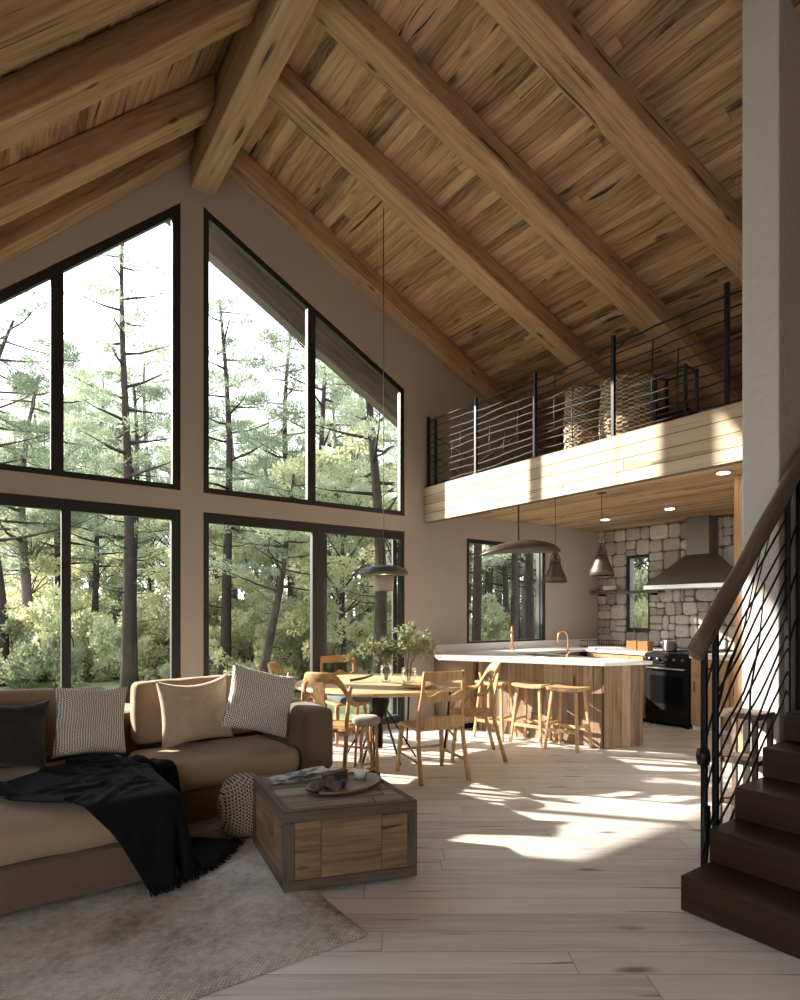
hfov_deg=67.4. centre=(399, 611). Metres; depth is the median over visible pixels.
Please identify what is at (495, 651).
countertop
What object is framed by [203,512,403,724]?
window
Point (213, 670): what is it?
shrub
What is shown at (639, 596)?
shrub
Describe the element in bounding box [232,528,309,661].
broadleaf tree
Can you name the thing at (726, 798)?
shelf
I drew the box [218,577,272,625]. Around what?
shrub
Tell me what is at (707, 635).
stair railing
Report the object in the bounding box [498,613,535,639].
shrub
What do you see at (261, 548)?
broadleaf tree
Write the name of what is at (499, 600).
pine tree
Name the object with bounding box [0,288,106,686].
pine tree
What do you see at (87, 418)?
pine tree
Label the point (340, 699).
seat pad
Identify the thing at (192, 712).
pillow
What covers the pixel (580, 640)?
dish rack
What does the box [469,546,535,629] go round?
pine tree
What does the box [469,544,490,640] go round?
pine tree
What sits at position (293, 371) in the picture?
pine tree
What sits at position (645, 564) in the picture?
broadleaf tree
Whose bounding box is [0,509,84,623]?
broadleaf tree
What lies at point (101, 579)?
broadleaf tree
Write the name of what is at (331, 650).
shrub
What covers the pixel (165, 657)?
shrub
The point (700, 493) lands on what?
ceiling
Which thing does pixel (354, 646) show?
shrub
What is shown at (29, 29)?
rafter
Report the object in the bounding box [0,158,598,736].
wall
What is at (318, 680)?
chair
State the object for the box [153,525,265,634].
broadleaf tree
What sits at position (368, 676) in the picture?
driftwood
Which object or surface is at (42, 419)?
pine tree
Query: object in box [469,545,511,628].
pine tree
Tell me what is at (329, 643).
shrub
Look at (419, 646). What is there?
leafy branches
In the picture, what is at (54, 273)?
window
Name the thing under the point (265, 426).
pine tree
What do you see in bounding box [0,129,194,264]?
rafter
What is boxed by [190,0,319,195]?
ridge beam
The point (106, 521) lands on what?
pine tree
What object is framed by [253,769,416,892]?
table
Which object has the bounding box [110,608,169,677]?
shrub
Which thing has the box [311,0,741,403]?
rafter
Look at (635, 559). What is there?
broadleaf tree
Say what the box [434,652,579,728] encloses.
base cabinet
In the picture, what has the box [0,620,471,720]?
lawn
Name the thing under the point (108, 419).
pine tree
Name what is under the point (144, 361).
pine tree
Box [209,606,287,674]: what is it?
shrub
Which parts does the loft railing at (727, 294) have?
post, post, upright rod, upright rod, post, upright rod, brace rod, upright rod, upright rod, post, upright rod, upright rod, rod, rod, rod, rod, rod, rod, rod, rod, rod, rod, post, upright rod, upright rod, post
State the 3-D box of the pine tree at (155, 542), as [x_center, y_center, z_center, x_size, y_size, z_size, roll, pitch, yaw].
[-12.913,-3.386,35.097,3.958,10.380,3.608,0,0,-14]
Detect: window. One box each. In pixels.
[0,204,179,489]
[0,493,179,687]
[203,207,403,515]
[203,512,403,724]
[467,539,544,643]
[627,554,649,631]
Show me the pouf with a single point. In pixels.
(235, 798)
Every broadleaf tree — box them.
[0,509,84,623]
[18,546,91,609]
[48,545,138,634]
[52,515,168,620]
[85,518,215,622]
[105,480,236,641]
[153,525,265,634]
[209,526,286,622]
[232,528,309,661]
[248,534,350,618]
[266,425,397,671]
[280,504,374,631]
[333,498,397,640]
[470,570,521,617]
[471,573,522,621]
[508,553,535,615]
[634,558,647,584]
[634,558,647,607]
[634,558,647,616]
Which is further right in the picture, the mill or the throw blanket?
the mill
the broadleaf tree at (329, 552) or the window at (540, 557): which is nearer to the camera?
the window at (540, 557)
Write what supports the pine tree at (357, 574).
on the lawn
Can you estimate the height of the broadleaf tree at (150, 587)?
5.563 m
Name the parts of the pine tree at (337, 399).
crown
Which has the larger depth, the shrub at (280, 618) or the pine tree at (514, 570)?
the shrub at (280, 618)
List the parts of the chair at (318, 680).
leg, hoop rail, leg, seat, leg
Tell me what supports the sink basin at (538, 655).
in the sink at (533, 654)
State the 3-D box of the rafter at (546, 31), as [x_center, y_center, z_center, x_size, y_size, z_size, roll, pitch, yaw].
[2.039,-3.664,4.782,5.018,2.370,0.267,0,0,-27]
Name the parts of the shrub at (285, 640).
stem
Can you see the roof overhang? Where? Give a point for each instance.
(223, 255)
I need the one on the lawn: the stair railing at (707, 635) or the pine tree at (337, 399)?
the pine tree at (337, 399)
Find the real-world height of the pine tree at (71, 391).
12.119 m
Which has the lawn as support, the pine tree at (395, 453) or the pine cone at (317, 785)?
the pine tree at (395, 453)
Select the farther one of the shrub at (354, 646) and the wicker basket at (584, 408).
the shrub at (354, 646)
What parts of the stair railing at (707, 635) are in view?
newel post, rod, rod, rod, rod, newel post, twig rod, handrail, twig rod, rod, rod, rod, rod, rod, rod, rod, rod, rod, twig rod, rod, newel post, rod, rod, rod, newel post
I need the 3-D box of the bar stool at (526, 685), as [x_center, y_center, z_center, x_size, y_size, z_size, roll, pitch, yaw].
[1.483,1.122,6.707,0.399,0.660,0.359,0,0,40]
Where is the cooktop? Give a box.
[647,650,732,655]
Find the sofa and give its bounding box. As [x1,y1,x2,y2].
[0,674,332,914]
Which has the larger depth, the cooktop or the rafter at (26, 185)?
the cooktop
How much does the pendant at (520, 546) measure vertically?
0.664 m
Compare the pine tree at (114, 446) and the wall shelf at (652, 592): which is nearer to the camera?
the wall shelf at (652, 592)
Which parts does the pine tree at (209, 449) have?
crown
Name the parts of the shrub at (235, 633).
stem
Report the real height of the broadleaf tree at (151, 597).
5.308 m
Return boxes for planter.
[627,640,639,650]
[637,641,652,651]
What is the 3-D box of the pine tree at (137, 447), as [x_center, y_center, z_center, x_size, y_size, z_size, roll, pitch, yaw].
[-5.832,-1.693,13.425,2.872,6.989,2.517,0,0,43]
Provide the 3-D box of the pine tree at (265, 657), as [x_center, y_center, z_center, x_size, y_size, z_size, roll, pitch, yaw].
[-2.271,-0.523,11.394,3.113,4.702,3.078,0,0,-9]
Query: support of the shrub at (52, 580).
on the lawn
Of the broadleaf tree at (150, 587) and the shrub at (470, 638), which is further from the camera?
the broadleaf tree at (150, 587)
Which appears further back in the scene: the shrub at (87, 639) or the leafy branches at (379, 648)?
the shrub at (87, 639)
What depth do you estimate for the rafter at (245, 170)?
7.09 m
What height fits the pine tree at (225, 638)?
9.739 m
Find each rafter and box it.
[0,0,157,74]
[0,0,261,151]
[0,74,213,225]
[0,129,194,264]
[227,148,563,453]
[267,64,664,423]
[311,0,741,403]
[476,0,741,281]
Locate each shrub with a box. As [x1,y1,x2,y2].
[0,598,90,683]
[0,616,83,688]
[5,575,83,616]
[13,582,143,686]
[15,622,103,657]
[39,610,169,680]
[71,601,117,643]
[86,572,141,643]
[88,617,169,679]
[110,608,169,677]
[120,593,219,670]
[155,625,253,678]
[158,613,253,675]
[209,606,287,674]
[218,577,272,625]
[246,618,302,666]
[253,602,329,692]
[282,599,358,693]
[287,632,371,673]
[299,602,397,673]
[363,592,471,665]
[469,592,509,640]
[481,613,497,640]
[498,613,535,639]
[501,596,535,638]
[634,567,647,626]
[634,596,647,627]
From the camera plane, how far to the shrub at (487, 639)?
20.53 m
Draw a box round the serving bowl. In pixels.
[602,588,616,590]
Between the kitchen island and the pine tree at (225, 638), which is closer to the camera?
the kitchen island
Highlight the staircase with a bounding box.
[681,709,799,958]
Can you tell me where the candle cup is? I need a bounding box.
[354,763,365,778]
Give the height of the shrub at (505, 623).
2.740 m
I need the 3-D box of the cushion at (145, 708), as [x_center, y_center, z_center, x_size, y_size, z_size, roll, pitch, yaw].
[-1.540,0.733,4.674,1.030,0.474,0.206,0,0,-36]
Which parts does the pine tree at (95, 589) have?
crown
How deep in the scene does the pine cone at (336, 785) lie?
3.37 m
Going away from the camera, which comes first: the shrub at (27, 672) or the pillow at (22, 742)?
the pillow at (22, 742)
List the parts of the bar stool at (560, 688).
leg, leg, seat, leg, leg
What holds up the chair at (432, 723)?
on the floor
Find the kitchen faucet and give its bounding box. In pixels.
[557,630,569,656]
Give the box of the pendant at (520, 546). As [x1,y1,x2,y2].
[480,506,560,556]
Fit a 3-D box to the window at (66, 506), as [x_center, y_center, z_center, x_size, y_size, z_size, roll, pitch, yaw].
[-3.099,0.186,5.360,2.196,2.404,0.060,0,0,-36]
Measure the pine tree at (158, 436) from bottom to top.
9.176 m
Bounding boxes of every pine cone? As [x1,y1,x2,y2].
[311,780,323,790]
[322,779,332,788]
[327,775,336,783]
[330,781,341,791]
[337,778,346,787]
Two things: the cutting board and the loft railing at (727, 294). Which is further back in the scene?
the cutting board
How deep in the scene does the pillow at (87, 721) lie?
3.94 m
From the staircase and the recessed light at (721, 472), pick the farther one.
the recessed light at (721, 472)
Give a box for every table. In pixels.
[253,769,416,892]
[295,674,460,773]
[719,707,774,824]
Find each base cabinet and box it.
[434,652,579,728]
[587,652,648,721]
[691,658,733,735]
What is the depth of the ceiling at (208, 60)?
4.64 m
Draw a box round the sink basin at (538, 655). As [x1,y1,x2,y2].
[525,654,563,656]
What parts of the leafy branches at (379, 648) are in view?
stem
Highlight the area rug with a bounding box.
[0,829,368,999]
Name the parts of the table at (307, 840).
panel, panel, panel, panel, panel, panel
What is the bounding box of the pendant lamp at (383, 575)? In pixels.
[350,208,407,590]
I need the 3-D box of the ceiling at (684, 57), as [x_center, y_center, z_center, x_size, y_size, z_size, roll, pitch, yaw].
[3.211,-3.522,4.525,6.711,3.153,9.020,0,0,-36]
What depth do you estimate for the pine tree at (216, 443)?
21.95 m
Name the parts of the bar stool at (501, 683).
leg, leg, seat, leg, leg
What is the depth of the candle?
3.65 m
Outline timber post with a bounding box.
[734,474,741,751]
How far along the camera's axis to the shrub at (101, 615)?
15.68 m
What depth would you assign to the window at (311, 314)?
6.81 m
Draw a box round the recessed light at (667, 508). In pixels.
[663,507,676,509]
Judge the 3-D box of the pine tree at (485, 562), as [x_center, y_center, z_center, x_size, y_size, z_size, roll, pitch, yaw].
[3.835,-2.781,18.406,3.550,9.174,3.811,0,0,-28]
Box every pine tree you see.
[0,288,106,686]
[0,330,122,628]
[0,351,121,629]
[0,396,74,581]
[0,400,38,580]
[0,414,51,578]
[0,415,51,586]
[3,386,112,587]
[7,435,163,674]
[9,419,53,587]
[39,365,168,590]
[64,242,216,702]
[71,418,155,577]
[78,375,170,681]
[79,521,112,584]
[99,344,224,602]
[103,446,168,583]
[137,365,256,565]
[138,430,231,582]
[154,535,169,565]
[165,287,299,674]
[209,399,274,598]
[209,441,289,595]
[209,443,225,570]
[209,449,244,598]
[209,467,361,672]
[217,328,351,659]
[219,403,301,582]
[226,320,397,669]
[233,426,292,566]
[258,419,331,588]
[274,365,397,636]
[282,362,384,613]
[300,360,397,714]
[327,419,390,620]
[351,458,397,578]
[352,459,381,615]
[366,418,397,564]
[469,543,509,637]
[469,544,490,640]
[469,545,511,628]
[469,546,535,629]
[470,544,535,638]
[470,553,535,638]
[471,546,534,638]
[486,553,535,639]
[507,553,535,638]
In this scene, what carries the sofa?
on the floor
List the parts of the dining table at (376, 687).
leg, leg, leg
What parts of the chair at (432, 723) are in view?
leg, leg, seat, rail, leg, wavy rail, crest rail, leg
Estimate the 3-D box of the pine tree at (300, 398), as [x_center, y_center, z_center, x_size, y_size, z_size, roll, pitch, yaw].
[-3.031,-4.142,24.888,5.215,11.892,4.754,0,0,32]
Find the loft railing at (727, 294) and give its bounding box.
[426,282,741,486]
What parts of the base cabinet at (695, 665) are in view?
drawer, door, drawer, door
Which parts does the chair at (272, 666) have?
hoop rail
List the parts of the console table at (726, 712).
leg, leg, leg, leg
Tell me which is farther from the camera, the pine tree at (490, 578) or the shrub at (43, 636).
the pine tree at (490, 578)
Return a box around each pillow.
[0,699,49,767]
[51,687,126,758]
[156,674,233,748]
[220,663,297,738]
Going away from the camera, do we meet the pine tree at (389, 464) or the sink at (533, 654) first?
the sink at (533, 654)
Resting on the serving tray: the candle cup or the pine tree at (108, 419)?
the candle cup
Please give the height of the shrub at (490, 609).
2.610 m
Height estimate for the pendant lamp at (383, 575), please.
3.820 m
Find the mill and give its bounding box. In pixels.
[510,625,513,649]
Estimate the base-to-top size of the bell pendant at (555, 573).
0.968 m
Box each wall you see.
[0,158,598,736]
[598,515,733,650]
[742,0,799,783]
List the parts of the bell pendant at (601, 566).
cord, lamp shade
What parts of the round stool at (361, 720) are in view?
leg, leg, seat, leg, leg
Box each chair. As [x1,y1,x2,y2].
[267,662,314,703]
[301,672,369,768]
[320,654,372,746]
[396,670,470,785]
[445,662,506,762]
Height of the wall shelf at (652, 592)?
0.075 m
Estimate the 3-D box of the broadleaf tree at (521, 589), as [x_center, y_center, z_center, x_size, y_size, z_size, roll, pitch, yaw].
[4.883,-0.168,20.903,2.630,4.103,2.406,0,0,21]
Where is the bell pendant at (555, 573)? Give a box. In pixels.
[543,498,566,582]
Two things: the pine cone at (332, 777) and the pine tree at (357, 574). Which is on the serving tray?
the pine cone at (332, 777)
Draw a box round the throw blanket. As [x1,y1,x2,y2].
[0,753,245,897]
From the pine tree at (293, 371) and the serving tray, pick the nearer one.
the serving tray
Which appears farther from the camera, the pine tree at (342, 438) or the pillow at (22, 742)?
the pine tree at (342, 438)
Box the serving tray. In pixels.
[306,770,380,794]
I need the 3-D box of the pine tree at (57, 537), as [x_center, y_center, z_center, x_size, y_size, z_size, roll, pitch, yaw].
[-9.319,-3.092,17.141,3.618,9.795,4.469,0,0,-5]
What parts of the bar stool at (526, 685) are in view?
leg, leg, seat, leg, leg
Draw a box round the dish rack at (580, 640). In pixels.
[580,640,620,646]
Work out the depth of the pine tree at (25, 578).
15.85 m
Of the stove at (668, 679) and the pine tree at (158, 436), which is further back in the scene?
the pine tree at (158, 436)
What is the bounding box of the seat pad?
[327,695,370,702]
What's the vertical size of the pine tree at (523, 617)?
9.523 m
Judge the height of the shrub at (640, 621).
2.356 m
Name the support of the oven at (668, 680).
in the stove at (668, 679)
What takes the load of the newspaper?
on the table at (307, 840)
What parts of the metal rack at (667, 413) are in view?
leg, leg, shelf plate, shelf frame, shelf frame, leg, leg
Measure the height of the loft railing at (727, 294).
0.960 m
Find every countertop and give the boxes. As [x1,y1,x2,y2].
[433,638,678,665]
[689,652,733,660]
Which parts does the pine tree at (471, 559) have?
crown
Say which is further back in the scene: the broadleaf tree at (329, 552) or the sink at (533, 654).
the broadleaf tree at (329, 552)
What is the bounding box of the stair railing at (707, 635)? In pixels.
[687,447,799,865]
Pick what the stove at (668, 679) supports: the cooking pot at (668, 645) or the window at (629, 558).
the cooking pot at (668, 645)
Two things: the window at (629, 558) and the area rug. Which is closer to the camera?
the area rug
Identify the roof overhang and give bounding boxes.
[166,220,397,427]
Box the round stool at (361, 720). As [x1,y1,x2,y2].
[352,714,379,773]
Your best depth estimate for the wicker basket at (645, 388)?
5.84 m
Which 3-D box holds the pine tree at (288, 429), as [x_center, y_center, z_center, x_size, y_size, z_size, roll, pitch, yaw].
[-4.029,-2.791,22.982,3.703,9.194,3.650,0,0,-28]
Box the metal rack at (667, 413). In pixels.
[653,364,698,424]
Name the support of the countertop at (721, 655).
on the base cabinet at (695, 665)
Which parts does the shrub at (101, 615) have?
stem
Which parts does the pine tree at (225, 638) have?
crown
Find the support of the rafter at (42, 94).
attached to the ceiling at (208, 60)
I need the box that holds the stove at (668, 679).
[646,649,732,728]
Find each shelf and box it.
[590,590,664,596]
[722,752,762,766]
[722,792,734,805]
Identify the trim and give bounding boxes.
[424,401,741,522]
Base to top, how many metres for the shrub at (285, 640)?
2.212 m
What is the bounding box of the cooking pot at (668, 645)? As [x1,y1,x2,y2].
[660,640,678,650]
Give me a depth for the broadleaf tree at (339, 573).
12.46 m
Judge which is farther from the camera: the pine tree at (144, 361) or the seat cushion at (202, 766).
the pine tree at (144, 361)
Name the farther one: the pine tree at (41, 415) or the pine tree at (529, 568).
the pine tree at (41, 415)
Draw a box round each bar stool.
[472,678,517,741]
[509,681,555,746]
[543,684,592,752]
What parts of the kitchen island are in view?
panel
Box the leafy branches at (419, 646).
[391,621,441,680]
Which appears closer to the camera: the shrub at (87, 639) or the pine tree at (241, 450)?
the shrub at (87, 639)
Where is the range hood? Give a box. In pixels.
[643,515,732,590]
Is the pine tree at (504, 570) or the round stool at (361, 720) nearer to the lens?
the round stool at (361, 720)
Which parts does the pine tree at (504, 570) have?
crown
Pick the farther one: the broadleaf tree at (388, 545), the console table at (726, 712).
the broadleaf tree at (388, 545)
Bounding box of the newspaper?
[267,766,331,783]
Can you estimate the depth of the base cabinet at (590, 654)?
7.98 m
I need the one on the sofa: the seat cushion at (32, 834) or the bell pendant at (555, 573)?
the seat cushion at (32, 834)
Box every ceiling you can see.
[0,0,236,169]
[241,0,799,444]
[470,463,741,531]
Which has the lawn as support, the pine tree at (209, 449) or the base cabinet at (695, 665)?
the pine tree at (209, 449)
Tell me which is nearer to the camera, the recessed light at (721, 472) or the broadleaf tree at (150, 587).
the recessed light at (721, 472)
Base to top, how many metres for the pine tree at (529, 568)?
9.222 m
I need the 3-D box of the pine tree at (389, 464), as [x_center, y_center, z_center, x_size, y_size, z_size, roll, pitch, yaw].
[-0.744,-2.486,16.314,5.690,8.580,5.118,0,0,26]
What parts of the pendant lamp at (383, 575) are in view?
lamp shade, lamp shade, cord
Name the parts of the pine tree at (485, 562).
crown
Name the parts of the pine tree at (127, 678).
crown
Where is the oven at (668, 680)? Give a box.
[646,654,692,726]
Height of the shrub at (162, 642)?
2.693 m
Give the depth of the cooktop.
7.78 m
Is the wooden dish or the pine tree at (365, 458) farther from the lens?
the pine tree at (365, 458)
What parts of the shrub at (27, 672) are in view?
stem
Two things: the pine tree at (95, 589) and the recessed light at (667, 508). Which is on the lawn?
the pine tree at (95, 589)
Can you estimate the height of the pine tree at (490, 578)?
11.297 m
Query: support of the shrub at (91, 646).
on the lawn
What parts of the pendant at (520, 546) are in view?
rod, lamp shade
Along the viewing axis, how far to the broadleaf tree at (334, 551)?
18.79 m
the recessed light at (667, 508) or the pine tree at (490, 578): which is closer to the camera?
the recessed light at (667, 508)
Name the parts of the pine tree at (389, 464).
crown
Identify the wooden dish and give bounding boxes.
[401,683,434,688]
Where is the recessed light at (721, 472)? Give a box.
[713,470,733,474]
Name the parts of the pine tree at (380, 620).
crown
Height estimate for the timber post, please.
2.758 m
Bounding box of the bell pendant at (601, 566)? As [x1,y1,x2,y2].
[589,492,614,575]
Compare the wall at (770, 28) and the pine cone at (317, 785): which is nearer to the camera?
the pine cone at (317, 785)
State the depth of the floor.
3.10 m
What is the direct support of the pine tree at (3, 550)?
on the lawn
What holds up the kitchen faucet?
on the countertop at (495, 651)
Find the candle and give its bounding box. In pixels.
[355,763,363,768]
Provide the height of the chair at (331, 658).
0.954 m
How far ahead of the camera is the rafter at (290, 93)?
5.98 m
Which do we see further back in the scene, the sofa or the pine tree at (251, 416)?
the pine tree at (251, 416)
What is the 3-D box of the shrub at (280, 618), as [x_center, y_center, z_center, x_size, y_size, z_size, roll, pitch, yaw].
[-3.449,0.957,16.869,2.034,1.936,2.115,0,0,-32]
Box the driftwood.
[350,672,372,681]
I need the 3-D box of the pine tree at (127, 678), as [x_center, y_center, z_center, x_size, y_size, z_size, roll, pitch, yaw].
[-5.326,-3.052,11.785,3.191,9.707,2.797,0,0,1]
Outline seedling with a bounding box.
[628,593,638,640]
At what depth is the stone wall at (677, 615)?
8.95 m
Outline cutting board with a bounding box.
[588,646,625,649]
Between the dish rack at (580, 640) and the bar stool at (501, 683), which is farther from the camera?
the dish rack at (580, 640)
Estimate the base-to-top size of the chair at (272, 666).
0.948 m
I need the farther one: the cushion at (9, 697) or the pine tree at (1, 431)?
the pine tree at (1, 431)
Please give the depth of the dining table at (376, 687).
5.78 m
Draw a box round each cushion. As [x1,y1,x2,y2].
[0,686,104,755]
[0,755,121,866]
[128,735,299,791]
[130,674,252,744]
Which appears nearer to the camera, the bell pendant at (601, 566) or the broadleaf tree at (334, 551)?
the bell pendant at (601, 566)
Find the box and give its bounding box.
[321,768,347,780]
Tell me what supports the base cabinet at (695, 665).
on the floor
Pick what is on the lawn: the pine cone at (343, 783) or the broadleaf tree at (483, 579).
the broadleaf tree at (483, 579)
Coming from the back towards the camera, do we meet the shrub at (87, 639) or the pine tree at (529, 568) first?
the shrub at (87, 639)
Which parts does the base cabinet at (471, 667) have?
door, door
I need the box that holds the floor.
[187,722,799,999]
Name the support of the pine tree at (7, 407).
on the lawn
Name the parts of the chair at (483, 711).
leg, leg, seat, hoop rail, leg, leg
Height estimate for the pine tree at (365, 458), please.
9.793 m
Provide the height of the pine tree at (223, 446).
12.515 m
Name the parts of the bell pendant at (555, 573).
lamp shade, cord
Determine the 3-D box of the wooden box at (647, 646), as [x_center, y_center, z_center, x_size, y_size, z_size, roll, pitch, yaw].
[3.325,0.462,8.136,0.144,0.135,0.144,0,0,-39]
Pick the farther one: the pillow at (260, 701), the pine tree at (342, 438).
the pine tree at (342, 438)
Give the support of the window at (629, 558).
in the stone wall at (677, 615)
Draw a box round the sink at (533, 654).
[518,653,565,656]
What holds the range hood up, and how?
attached to the stone wall at (677, 615)
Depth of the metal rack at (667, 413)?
5.69 m
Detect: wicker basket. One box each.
[563,384,599,448]
[598,372,657,439]
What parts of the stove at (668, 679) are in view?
warming drawer, control panel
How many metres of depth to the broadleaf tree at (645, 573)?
14.17 m
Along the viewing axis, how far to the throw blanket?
3.16 m
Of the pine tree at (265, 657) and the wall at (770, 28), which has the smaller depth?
the wall at (770, 28)
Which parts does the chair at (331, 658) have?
leg, crest rail, leg, wavy rail, seat, leg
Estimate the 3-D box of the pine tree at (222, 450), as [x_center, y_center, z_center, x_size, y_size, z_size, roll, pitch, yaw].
[-7.541,-4.049,28.351,4.649,11.711,4.717,0,0,-20]
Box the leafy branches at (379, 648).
[342,636,400,679]
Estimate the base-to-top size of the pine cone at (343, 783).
0.053 m
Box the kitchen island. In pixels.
[479,662,642,748]
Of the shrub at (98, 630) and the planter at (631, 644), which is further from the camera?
the shrub at (98, 630)
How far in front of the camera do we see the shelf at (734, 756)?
3.69 m
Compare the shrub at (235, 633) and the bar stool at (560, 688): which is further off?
the shrub at (235, 633)
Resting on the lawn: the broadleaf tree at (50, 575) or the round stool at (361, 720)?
the broadleaf tree at (50, 575)
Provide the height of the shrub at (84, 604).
2.498 m
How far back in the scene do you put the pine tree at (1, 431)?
28.02 m
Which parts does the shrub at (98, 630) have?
stem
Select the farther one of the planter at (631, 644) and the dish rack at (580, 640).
the dish rack at (580, 640)
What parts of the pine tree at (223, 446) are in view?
crown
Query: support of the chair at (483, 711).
on the floor
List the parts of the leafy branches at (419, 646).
stem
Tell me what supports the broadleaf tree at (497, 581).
on the lawn
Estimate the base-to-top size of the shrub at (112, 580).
3.381 m
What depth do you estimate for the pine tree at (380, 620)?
10.49 m
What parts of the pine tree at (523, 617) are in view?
crown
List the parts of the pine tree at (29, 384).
crown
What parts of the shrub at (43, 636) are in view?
stem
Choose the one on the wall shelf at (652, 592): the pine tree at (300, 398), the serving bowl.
the serving bowl
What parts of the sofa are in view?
frame, arm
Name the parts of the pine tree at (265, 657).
crown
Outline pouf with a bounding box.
[217,772,256,837]
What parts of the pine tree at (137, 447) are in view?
crown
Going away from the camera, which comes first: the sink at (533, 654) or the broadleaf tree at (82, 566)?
the sink at (533, 654)
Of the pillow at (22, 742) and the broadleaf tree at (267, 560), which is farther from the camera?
the broadleaf tree at (267, 560)
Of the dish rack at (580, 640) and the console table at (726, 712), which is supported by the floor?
the console table at (726, 712)

